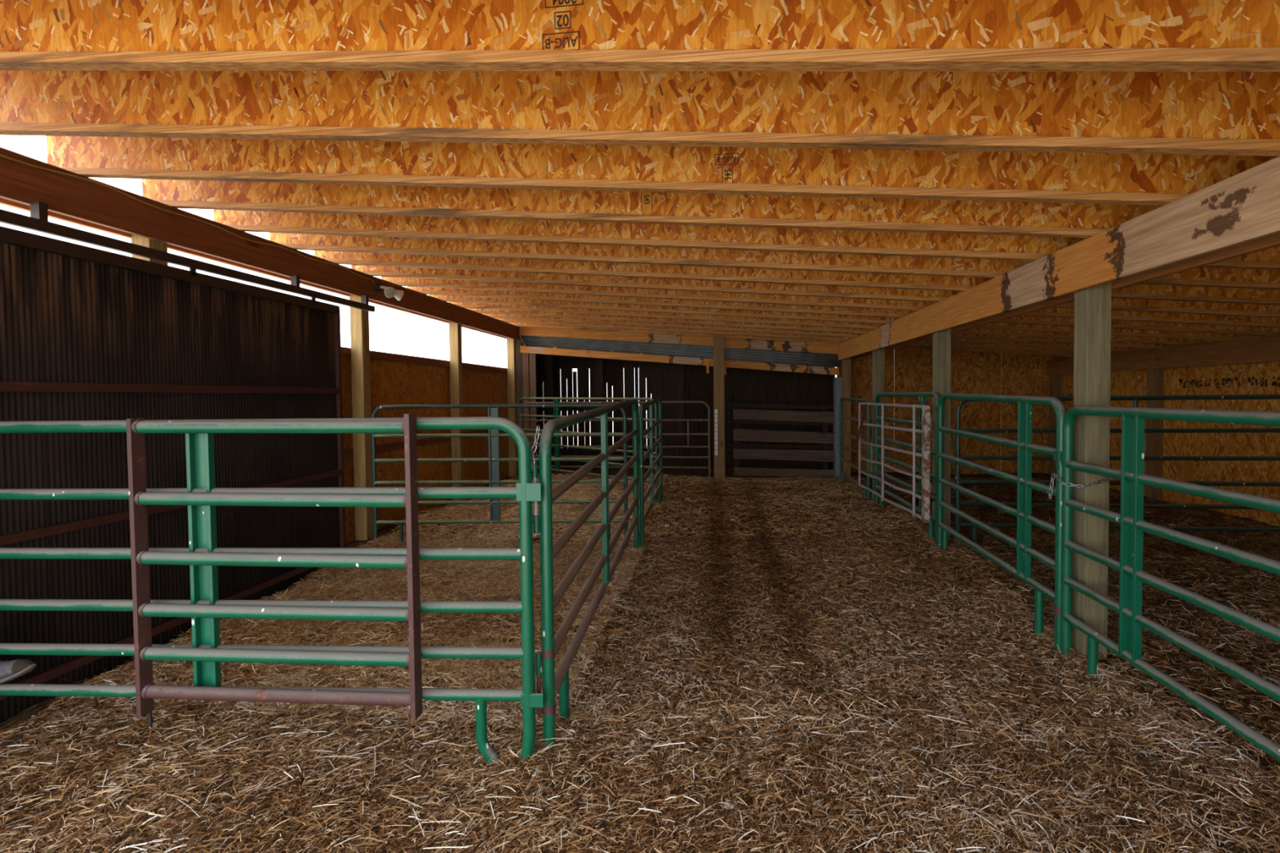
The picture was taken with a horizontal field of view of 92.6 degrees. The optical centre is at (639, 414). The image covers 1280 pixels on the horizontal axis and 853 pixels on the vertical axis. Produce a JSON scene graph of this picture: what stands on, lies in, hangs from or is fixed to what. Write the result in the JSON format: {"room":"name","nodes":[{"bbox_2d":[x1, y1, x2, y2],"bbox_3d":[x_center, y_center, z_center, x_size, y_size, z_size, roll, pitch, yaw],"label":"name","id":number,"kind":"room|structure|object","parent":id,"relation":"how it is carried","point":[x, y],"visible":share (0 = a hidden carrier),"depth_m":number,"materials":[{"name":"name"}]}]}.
{"room":"farm building","nodes":[
{"label":"farm building","id":0,"kind":"room"},
{"bbox_2d":[341,346,539,544],"bbox_3d":[-2.762,-0.128,9.681,0.055,3.600,8.100,0,2,7],"label":"wall","id":1,"kind":"structure","parent":0,"point":[396,379],"depth_m":8.30,"materials":[{"name":"brown wood"}]},
{"bbox_2d":[515,334,523,451],"bbox_3d":[-2.369,-0.296,11.844,0.225,3.400,0.060,0,2,7],"label":"wall","id":2,"kind":"structure","parent":0,"point":[519,343],"depth_m":11.79,"materials":[{"name":"brown wood"}]},
{"bbox_2d":[520,346,839,375],"bbox_3d":[0.642,-1.015,11.365,5.910,0.655,0.160,0,2,7],"label":"header","id":3,"kind":"object","parent":2,"relation":"attached to","point":[529,349],"visible":0.97,"depth_m":11.33,"materials":[{"name":"brown wood"}]},
{"bbox_2d":[522,335,839,367],"bbox_3d":[0.669,-1.249,11.547,6.000,0.813,0.115,0,2,7],"label":"strip","id":4,"kind":"object","parent":3,"relation":"attached to","point":[830,360],"visible":0.66,"depth_m":11.54,"materials":[{"name":"grey metal"}]},
{"bbox_2d":[0,468,1279,852],"bbox_3d":[1.801,1.396,5.310,10.400,0.244,13.900,0,2,7],"label":"floor","id":5,"kind":"structure","parent":0,"point":[385,530],"depth_m":3.03,"materials":[{"name":"soil"}]},
{"bbox_2d":[0,736,26,748],"bbox_3d":[-3.037,1.590,2.960,0.112,0.044,0.086,0,2,7],"label":"clod","id":6,"kind":"object","parent":5,"relation":"on","point":[6,744],"visible":0.69,"depth_m":2.95,"materials":[{"name":"soil"}]},
{"bbox_2d":[130,233,168,265],"bbox_3d":[-3.352,0.180,4.239,0.138,3.220,0.140,0,2,7],"label":"wooden post","id":7,"kind":"object","parent":5,"relation":"on","point":[135,239],"visible":0.02,"depth_m":4.14,"materials":[{"name":"yellow wood"}]},
{"bbox_2d":[0,416,543,765],"bbox_3d":[-1.867,0.813,2.786,2.881,1.586,0.056,-1,2,3],"label":"panel","id":8,"kind":"object","parent":5,"relation":"on","point":[200,459],"visible":0.62,"depth_m":2.75,"materials":[{"name":"green metal"}]},
{"bbox_2d":[0,658,36,684],"bbox_3d":[-2.984,1.175,2.837,0.369,0.227,0.107,0,2,7],"label":"shoe","id":9,"kind":"object","parent":8,"relation":"on","point":[9,670],"visible":1,"depth_m":2.80,"materials":[{"name":"grey fabric"}]},
{"bbox_2d":[125,413,422,726],"bbox_3d":[-1.606,0.695,2.700,1.259,1.386,0.069,-1,2,2],"label":"gate","id":10,"kind":"object","parent":8,"relation":"attached to","point":[146,691],"visible":1,"depth_m":2.68,"materials":[{"name":"metal"}]},
{"bbox_2d":[55,473,667,728],"bbox_3d":[-1.364,1.335,7.279,3.034,0.312,8.364,0,2,6],"label":"bedding","id":11,"kind":"object","parent":5,"relation":"on","point":[399,575],"visible":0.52,"depth_m":4.36,"materials":[{"name":"brown plant"}]},
{"bbox_2d":[349,293,373,540],"bbox_3d":[-3.038,0.104,6.687,0.138,3.220,0.140,0,2,7],"label":"wooden post","id":12,"kind":"object","parent":5,"relation":"on","point":[359,318],"visible":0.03,"depth_m":6.63,"materials":[{"name":"yellow wood"}]},
{"bbox_2d":[0,150,519,340],"bbox_3d":[-3.184,-1.365,5.621,0.216,0.267,12.220,0,2,7],"label":"roof beam","id":13,"kind":"structure","parent":12,"relation":"attached to","point":[71,199],"depth_m":4.41,"materials":[{"name":"brown wood"}]},
{"bbox_2d":[0,200,374,311],"bbox_3d":[-3.263,-1.077,3.764,0.097,0.220,5.700,0,2,7],"label":"door track","id":14,"kind":"object","parent":13,"relation":"attached to","point":[37,220],"visible":1,"depth_m":3.98,"materials":[{"name":"brown metal"}]},
{"bbox_2d":[0,226,346,724],"bbox_3d":[-3.244,0.320,3.732,0.048,2.628,4.655,0,2,7],"label":"sliding door","id":15,"kind":"structure","parent":14,"relation":"hanging from","point":[87,333],"depth_m":3.89,"materials":[{"name":"brown metal"}]},
{"bbox_2d":[0,154,375,284],"bbox_3d":[-3.357,-1.363,3.345,0.013,0.089,6.864,0,2,7],"label":"power cable","id":16,"kind":"object","parent":13,"relation":"attached to","point":[1,155],"visible":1,"depth_m":4.12,"materials":[{"name":"black rubber"}]},
{"bbox_2d":[0,146,519,327],"bbox_3d":[-3.072,-1.479,5.593,0.014,0.011,12.200,0,2,7],"label":"batten","id":17,"kind":"object","parent":13,"relation":"attached to","point":[1,148],"visible":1,"depth_m":4.41,"materials":[{"name":"brown wood"}]},
{"bbox_2d":[373,282,404,300],"bbox_3d":[-2.808,-1.385,6.884,0.207,0.171,0.334,0,2,7],"label":"floodlight","id":18,"kind":"object","parent":13,"relation":"attached to","point":[389,292],"visible":1,"depth_m":6.77,"materials":[{"name":"black plastic"}]},
{"bbox_2d":[381,280,525,346],"bbox_3d":[-2.542,-1.404,9.263,0.121,0.376,4.806,0,2,7],"label":"power cable","id":19,"kind":"object","parent":13,"relation":"attached to","point":[381,281],"visible":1,"depth_m":8.61,"materials":[{"name":"black rubber"}]},
{"bbox_2d":[448,321,464,500],"bbox_3d":[-2.726,0.029,9.116,0.138,3.220,0.140,0,2,7],"label":"wooden post","id":20,"kind":"object","parent":5,"relation":"on","point":[455,329],"visible":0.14,"depth_m":9.05,"materials":[{"name":"yellow wood"}]},
{"bbox_2d":[371,403,628,548],"bbox_3d":[-1.511,0.696,6.597,2.753,1.631,0.049,-1,2,0],"label":"panel","id":21,"kind":"object","parent":5,"relation":"on","point":[493,435],"visible":0.73,"depth_m":6.58,"materials":[{"name":"green metal"}]},
{"bbox_2d":[506,337,518,477],"bbox_3d":[-2.410,-0.048,11.575,0.138,3.220,0.140,0,2,7],"label":"wooden post","id":22,"kind":"object","parent":5,"relation":"on","point":[511,343],"visible":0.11,"depth_m":11.51,"materials":[{"name":"yellow wood"}]},
{"bbox_2d":[522,352,530,444],"bbox_3d":[-2.188,0.052,11.842,0.120,2.700,0.080,0,2,7],"label":"post","id":23,"kind":"object","parent":5,"relation":"on","point":[526,357],"visible":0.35,"depth_m":11.79,"materials":[{"name":"brown wood"}]},
{"bbox_2d":[529,353,538,473],"bbox_3d":[-2.049,0.051,11.824,0.120,2.700,0.080,0,2,7],"label":"post","id":24,"kind":"object","parent":5,"relation":"on","point":[533,366],"visible":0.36,"depth_m":11.77,"materials":[{"name":"brown wood"}]},
{"bbox_2d":[531,398,639,750],"bbox_3d":[-0.236,0.712,4.632,0.084,1.653,3.778,0,2,6],"label":"panel","id":25,"kind":"object","parent":5,"relation":"on","point":[552,682],"visible":0.96,"depth_m":3.17,"materials":[{"name":"green metal"}]},
{"bbox_2d":[530,425,540,472],"bbox_3d":[-0.469,0.154,2.741,0.045,0.214,0.023,-1,2,-12],"label":"chain","id":26,"kind":"object","parent":25,"relation":"attached to","point":[536,432],"visible":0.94,"depth_m":2.74,"materials":[{"name":"silver metal"}]},
{"bbox_2d":[518,397,657,500],"bbox_3d":[-0.994,0.500,10.262,3.326,1.605,0.048,1,2,41],"label":"panel","id":27,"kind":"object","parent":5,"relation":"on","point":[557,445],"visible":0.62,"depth_m":10.27,"materials":[{"name":"green metal"}]},
{"bbox_2d":[520,400,711,477],"bbox_3d":[-0.488,0.473,11.354,3.570,1.448,0.040,0,2,8],"label":"gate","id":28,"kind":"object","parent":5,"relation":"on","point":[708,420],"visible":0.52,"depth_m":11.20,"materials":[{"name":"metal"}]},
{"bbox_2d":[687,418,688,445],"bbox_3d":[0.879,0.325,11.134,0.033,0.490,0.033,0,2,30],"label":"brace","id":29,"kind":"object","parent":28,"relation":"attached to","point":[687,419],"visible":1,"depth_m":11.12,"materials":[{"name":"metal"}]},
{"bbox_2d":[0,475,1279,852],"bbox_3d":[0.172,1.375,6.133,6.014,0.263,10.345,0,2,7],"label":"bedding","id":30,"kind":"object","parent":5,"relation":"on","point":[60,759],"visible":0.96,"depth_m":2.85,"materials":[{"name":"brown plant"}]},
{"bbox_2d":[901,645,915,651],"bbox_3d":[1.735,1.517,3.961,0.092,0.028,0.070,0,2,7],"label":"clod","id":31,"kind":"object","parent":30,"relation":"on","point":[907,646],"visible":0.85,"depth_m":3.95,"materials":[{"name":"brown soil"}]},
{"bbox_2d":[638,397,662,548],"bbox_3d":[0.162,0.619,7.801,0.053,1.669,2.479,0,2,7],"label":"panel","id":32,"kind":"object","parent":5,"relation":"on","point":[642,497],"visible":0.97,"depth_m":7.47,"materials":[{"name":"green metal"}]},
{"bbox_2d":[713,336,724,479],"bbox_3d":[1.420,0.048,10.965,0.190,2.882,0.180,0,2,7],"label":"wooden post","id":33,"kind":"object","parent":5,"relation":"on","point":[718,341],"depth_m":10.88,"materials":[{"name":"brown wood"}]},
{"bbox_2d":[723,803,734,808],"bbox_3d":[0.356,1.565,2.443,0.045,0.010,0.038,0,2,7],"label":"dry leaf","id":34,"kind":"object","parent":5,"relation":"on","point":[728,805],"visible":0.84,"depth_m":2.44,"materials":[{"name":"beige plant"}]},
{"bbox_2d":[807,735,826,746],"bbox_3d":[0.841,1.554,2.915,0.088,0.029,0.067,0,2,7],"label":"clod","id":35,"kind":"object","parent":5,"relation":"on","point":[815,737],"visible":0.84,"depth_m":2.90,"materials":[{"name":"brown soil"}]},
{"bbox_2d":[835,724,854,733],"bbox_3d":[1.013,1.548,3.017,0.094,0.029,0.065,0,2,7],"label":"clod","id":36,"kind":"object","parent":5,"relation":"on","point":[847,726],"visible":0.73,"depth_m":3.00,"materials":[{"name":"brown soil"}]},
{"bbox_2d":[841,357,850,478],"bbox_3d":[3.645,0.149,10.804,0.130,2.741,0.140,0,2,7],"label":"wooden post","id":37,"kind":"object","parent":5,"relation":"on","point":[846,363],"visible":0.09,"depth_m":10.73,"materials":[{"name":"brown wood"}]},
{"bbox_2d":[840,397,870,500],"bbox_3d":[3.357,0.477,9.620,0.044,1.480,1.983,0,2,7],"label":"panel","id":38,"kind":"object","parent":5,"relation":"on","point":[866,492],"visible":0.8,"depth_m":9.39,"materials":[{"name":"green metal"}]},
{"bbox_2d":[871,347,884,500],"bbox_3d":[3.369,0.216,8.652,0.130,2.741,0.140,0,2,7],"label":"wooden post","id":39,"kind":"object","parent":5,"relation":"on","point":[877,371],"visible":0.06,"depth_m":8.57,"materials":[{"name":"brown wood"}]},
{"bbox_2d":[874,391,939,544],"bbox_3d":[3.077,0.507,7.165,0.057,1.542,2.416,0,2,7],"label":"panel","id":40,"kind":"object","parent":5,"relation":"on","point":[922,395],"visible":0.7,"depth_m":6.93,"materials":[{"name":"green metal"}]},
{"bbox_2d":[932,328,951,541],"bbox_3d":[3.054,0.292,6.199,0.130,2.741,0.140,0,2,7],"label":"wooden post","id":41,"kind":"object","parent":5,"relation":"on","point":[941,357],"visible":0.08,"depth_m":6.12,"materials":[{"name":"brown wood"}]},
{"bbox_2d":[937,392,1066,651],"bbox_3d":[2.741,0.644,4.816,0.070,1.644,2.148,0,2,7],"label":"panel","id":42,"kind":"object","parent":5,"relation":"on","point":[1024,444],"visible":0.9,"depth_m":4.26,"materials":[{"name":"green metal"}]},
{"bbox_2d":[858,402,934,523],"bbox_3d":[2.963,0.465,7.281,0.110,1.207,2.826,0,2,7],"label":"gate","id":43,"kind":"object","parent":42,"relation":"attached to","point":[927,425],"visible":0.99,"depth_m":6.21,"materials":[{"name":"metal"}]},
{"bbox_2d":[856,404,866,440],"bbox_3d":[3.048,0.114,8.427,0.043,0.529,0.500,0,2,7],"label":"wooden stick","id":44,"kind":"object","parent":43,"relation":"attached to","point":[865,405],"visible":1,"depth_m":8.34,"materials":[{"name":"wood"}]},
{"bbox_2d":[869,440,872,474],"bbox_3d":[3.163,0.607,8.378,0.026,0.496,0.044,-1,2,-27],"label":"chain","id":45,"kind":"object","parent":43,"relation":"hanging from","point":[869,441],"visible":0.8,"depth_m":8.37,"materials":[{"name":"grey metal"}]},
{"bbox_2d":[1048,473,1111,500],"bbox_3d":[2.645,0.452,3.697,0.117,0.176,0.316,-2,2,-45],"label":"chain","id":46,"kind":"object","parent":42,"relation":"hanging from","point":[1055,475],"visible":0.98,"depth_m":3.69,"materials":[{"name":"silver metal"}]},
{"bbox_2d":[1048,374,1061,475],"bbox_3d":[7.509,0.352,11.071,0.132,2.136,0.140,0,2,7],"label":"wooden post","id":47,"kind":"object","parent":5,"relation":"on","point":[1055,389],"visible":0.5,"depth_m":11.02,"materials":[{"name":"brown wood"}]},
{"bbox_2d":[845,475,1279,826],"bbox_3d":[4.787,1.316,5.830,3.972,0.286,10.039,0,2,7],"label":"bedding","id":48,"kind":"object","parent":5,"relation":"on","point":[1188,558],"visible":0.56,"depth_m":4.51,"materials":[{"name":"brown plant"}]},
{"bbox_2d":[1071,281,1111,659],"bbox_3d":[2.735,0.370,3.712,0.130,2.741,0.140,0,2,7],"label":"wooden post","id":49,"kind":"object","parent":5,"relation":"on","point":[1092,305],"visible":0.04,"depth_m":3.65,"materials":[{"name":"brown wood"}]},
{"bbox_2d":[955,394,1279,543],"bbox_3d":[4.893,0.565,5.876,3.546,1.508,0.046,0,2,6],"label":"panel","id":50,"kind":"object","parent":5,"relation":"on","point":[957,414],"visible":0.56,"depth_m":5.85,"materials":[{"name":"green metal"}]},
{"bbox_2d":[1145,368,1164,500],"bbox_3d":[7.185,0.431,8.543,0.132,2.136,0.140,0,2,7],"label":"wooden post","id":51,"kind":"object","parent":5,"relation":"on","point":[1155,377],"visible":0.55,"depth_m":8.48,"materials":[{"name":"brown wood"}]},
{"bbox_2d":[1060,405,1279,761],"bbox_3d":[2.423,0.787,2.256,0.057,1.598,3.138,0,2,7],"label":"panel","id":52,"kind":"object","parent":5,"relation":"on","point":[1131,476],"visible":0.94,"depth_m":3.07,"materials":[{"name":"green metal"}]},
{"bbox_2d":[1257,674,1271,679],"bbox_3d":[3.589,1.513,3.522,0.080,0.028,0.069,0,2,30],"label":"clod","id":53,"kind":"object","parent":5,"relation":"on","point":[1262,674],"visible":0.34,"depth_m":3.51,"materials":[{"name":"brown soil"}]},
{"bbox_2d":[538,346,835,466],"bbox_3d":[0.912,-0.322,13.188,6.450,3.300,0.120,0,2,7],"label":"wall","id":54,"kind":"structure","parent":0,"point":[741,385],"depth_m":13.19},
{"bbox_2d":[560,465,833,471],"bbox_3d":[0.913,1.327,12.911,6.500,0.420,1.050,0,2,7],"label":"floor","id":55,"kind":"structure","parent":0,"point":[728,468],"depth_m":12.78,"materials":[{"name":"plant"}]},
{"bbox_2d":[544,346,554,468],"bbox_3d":[-1.876,-0.177,12.713,0.140,3.100,0.140,0,2,7],"label":"post","id":56,"kind":"object","parent":55,"relation":"on","point":[548,359],"visible":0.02,"depth_m":12.64,"materials":[{"name":"brown wood"}]},
{"bbox_2d":[595,351,604,468],"bbox_3d":[-0.833,-0.197,12.982,0.140,3.100,0.140,0,2,7],"label":"post","id":57,"kind":"object","parent":55,"relation":"on","point":[599,362],"visible":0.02,"depth_m":12.90,"materials":[{"name":"brown wood"}]},
{"bbox_2d":[676,363,684,469],"bbox_3d":[0.840,-0.205,12.666,0.140,3.100,0.140,0,2,7],"label":"post","id":58,"kind":"object","parent":55,"relation":"on","point":[680,367],"visible":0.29,"depth_m":12.60,"materials":[{"name":"brown wood"}]},
{"bbox_2d":[837,346,1053,474],"bbox_3d":[5.668,-0.112,11.131,3.887,3.100,0.720,0,2,7],"label":"wall","id":59,"kind":"structure","parent":0,"point":[905,369],"depth_m":11.41,"materials":[{"name":"brown wood"}]},
{"bbox_2d":[519,326,839,354],"bbox_3d":[0.647,-1.553,11.317,6.380,1.020,0.040,0,2,7],"label":"wooden beam","id":60,"kind":"structure","parent":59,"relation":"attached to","point":[733,343],"depth_m":11.29,"materials":[{"name":"brown wood"}]},
{"bbox_2d":[833,377,841,477],"bbox_3d":[3.615,0.290,11.145,0.145,1.940,0.200,0,2,7],"label":"door frame","id":61,"kind":"structure","parent":59,"relation":"attached to","point":[837,380],"depth_m":11.05,"materials":[{"name":"grey metal"}]},
{"bbox_2d":[728,403,834,477],"bbox_3d":[2.611,0.470,11.345,1.920,1.390,0.130,0,2,7],"label":"gate","id":62,"kind":"object","parent":61,"relation":"attached to","point":[826,418],"visible":0.95,"depth_m":11.30,"materials":[{"name":"grey metal"}]},
{"bbox_2d":[1046,334,1279,375],"bbox_3d":[6.648,-0.661,4.775,0.038,0.283,12.998,0,2,7],"label":"roof beam","id":63,"kind":"structure","parent":59,"relation":"attached to","point":[1262,348],"depth_m":7.77,"materials":[{"name":"brown wood"}]},
{"bbox_2d":[1053,334,1279,526],"bbox_3d":[6.777,0.275,4.798,0.015,2.879,13.020,0,2,7],"label":"wall","id":64,"kind":"structure","parent":0,"point":[1122,383],"depth_m":7.61,"materials":[{"name":"brown wood"}]},
{"bbox_2d":[1179,377,1279,387],"bbox_3d":[6.997,-0.369,6.611,0.001,0.144,3.110,0,2,7],"label":"print","id":65,"kind":"object","parent":64,"relation":"attached to","point":[1273,384],"visible":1,"depth_m":7.33},
{"bbox_3d":[1.833,-1.528,5.517,10.450,0.849,13.500,0,2,7],"label":"ceiling","id":66,"kind":"structure","parent":0,"visible":0},
{"bbox_2d":[0,70,1279,155],"bbox_3d":[1.373,-1.240,2.432,10.080,1.146,0.058,0,2,7],"label":"joist","id":67,"kind":"object","parent":66,"relation":"attached to","point":[1150,113],"visible":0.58,"depth_m":2.58,"materials":[{"name":"orange wood"}]},
{"bbox_2d":[46,135,1279,205],"bbox_3d":[1.450,-1.258,3.037,10.080,1.146,0.058,0,2,7],"label":"joist","id":68,"kind":"object","parent":66,"relation":"attached to","point":[1131,179],"visible":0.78,"depth_m":3.19,"materials":[{"name":"orange wood"}]},
{"bbox_2d":[213,209,1279,270],"bbox_3d":[1.606,-1.296,4.247,10.080,1.146,0.058,0,2,7],"label":"joist","id":69,"kind":"object","parent":66,"relation":"attached to","point":[1011,247],"visible":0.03,"depth_m":4.41,"materials":[{"name":"orange wood"}]},
{"bbox_2d":[269,232,1279,289],"bbox_3d":[1.683,-1.315,4.852,10.080,1.146,0.058,0,2,7],"label":"joist","id":70,"kind":"object","parent":66,"relation":"attached to","point":[852,263],"visible":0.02,"depth_m":4.97,"materials":[{"name":"orange wood"}]},
{"bbox_2d":[496,318,1074,353],"bbox_3d":[2.382,-1.484,10.298,10.080,1.146,0.058,0,2,7],"label":"joist","id":71,"kind":"object","parent":66,"relation":"attached to","point":[516,321],"visible":0.12,"depth_m":10.34,"materials":[{"name":"brown wood"}]},
{"bbox_2d":[314,250,1279,305],"bbox_3d":[1.761,-1.334,5.457,10.080,1.146,0.058,0,2,7],"label":"joist","id":72,"kind":"object","parent":66,"relation":"attached to","point":[1143,291],"visible":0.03,"depth_m":5.54,"materials":[{"name":"orange wood"}]},
{"bbox_2d":[482,313,1134,351],"bbox_3d":[2.305,-1.465,9.693,10.080,1.146,0.058,0,2,7],"label":"joist","id":73,"kind":"object","parent":66,"relation":"attached to","point":[495,316],"visible":0.24,"depth_m":9.74,"materials":[{"name":"brown wood"}]},
{"bbox_2d":[351,264,1279,317],"bbox_3d":[1.839,-1.352,6.062,10.080,1.146,0.058,0,2,7],"label":"joist","id":74,"kind":"object","parent":66,"relation":"attached to","point":[914,295],"visible":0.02,"depth_m":6.13,"materials":[{"name":"orange wood"}]},
{"bbox_2d":[448,302,1198,345],"bbox_3d":[2.149,-1.428,8.483,10.080,1.146,0.058,0,2,7],"label":"joist","id":75,"kind":"object","parent":66,"relation":"attached to","point":[473,305],"visible":0.21,"depth_m":8.50,"materials":[{"name":"brown wood"}]},
{"bbox_2d":[381,276,1279,328],"bbox_3d":[1.916,-1.371,6.668,10.080,1.146,0.058,0,2,7],"label":"joist","id":76,"kind":"object","parent":66,"relation":"attached to","point":[1142,316],"visible":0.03,"depth_m":6.71,"materials":[{"name":"orange wood"}]},
{"bbox_2d":[429,294,1239,341],"bbox_3d":[2.072,-1.409,7.878,10.080,1.146,0.058,0,2,7],"label":"joist","id":77,"kind":"object","parent":66,"relation":"attached to","point":[868,319],"visible":0.06,"depth_m":7.89,"materials":[{"name":"orange wood"}]},
{"bbox_2d":[407,286,1279,335],"bbox_3d":[1.994,-1.390,7.273,10.080,1.146,0.058,0,2,7],"label":"joist","id":78,"kind":"object","parent":66,"relation":"attached to","point":[1138,325],"visible":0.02,"depth_m":7.28,"materials":[{"name":"orange wood"}]},
{"bbox_3d":[3.518,0.408,-1.359,4.820,3.050,0.015,0,2,7],"label":"wall","id":79,"kind":"structure","parent":0,"visible":0},
{"bbox_2d":[838,155,1279,359],"bbox_3d":[2.870,-0.923,4.858,0.216,0.286,12.220,0,2,7],"label":"roof beam","id":80,"kind":"structure","parent":79,"relation":"attached to","point":[1238,215],"depth_m":3.23,"materials":[{"name":"brown wood"}]},
{"bbox_2d":[0,0,1279,71],"bbox_3d":[1.295,-1.221,1.826,10.080,1.146,0.058,0,2,7],"label":"joist","id":81,"kind":"object","parent":80,"relation":"on","point":[211,35],"visible":1,"depth_m":1.99,"materials":[{"name":"orange wood"}]},
{"bbox_2d":[142,178,1162,237],"bbox_3d":[1.528,-1.277,3.642,10.080,1.146,0.058,0,2,7],"label":"joist","id":82,"kind":"object","parent":80,"relation":"on","point":[1064,220],"visible":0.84,"depth_m":3.81,"materials":[{"name":"orange wood"}]},
{"bbox_2d":[508,322,1074,356],"bbox_3d":[2.460,-1.503,10.903,10.080,1.146,0.058,0,2,7],"label":"joist","id":83,"kind":"object","parent":80,"relation":"on","point":[739,336],"visible":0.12,"depth_m":10.92,"materials":[{"name":"brown wood"}]},
{"bbox_2d":[466,307,1164,348],"bbox_3d":[2.227,-1.446,9.088,10.080,1.146,0.058,0,2,7],"label":"joist","id":84,"kind":"object","parent":80,"relation":"on","point":[957,335],"visible":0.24,"depth_m":9.11,"materials":[{"name":"brown wood"}]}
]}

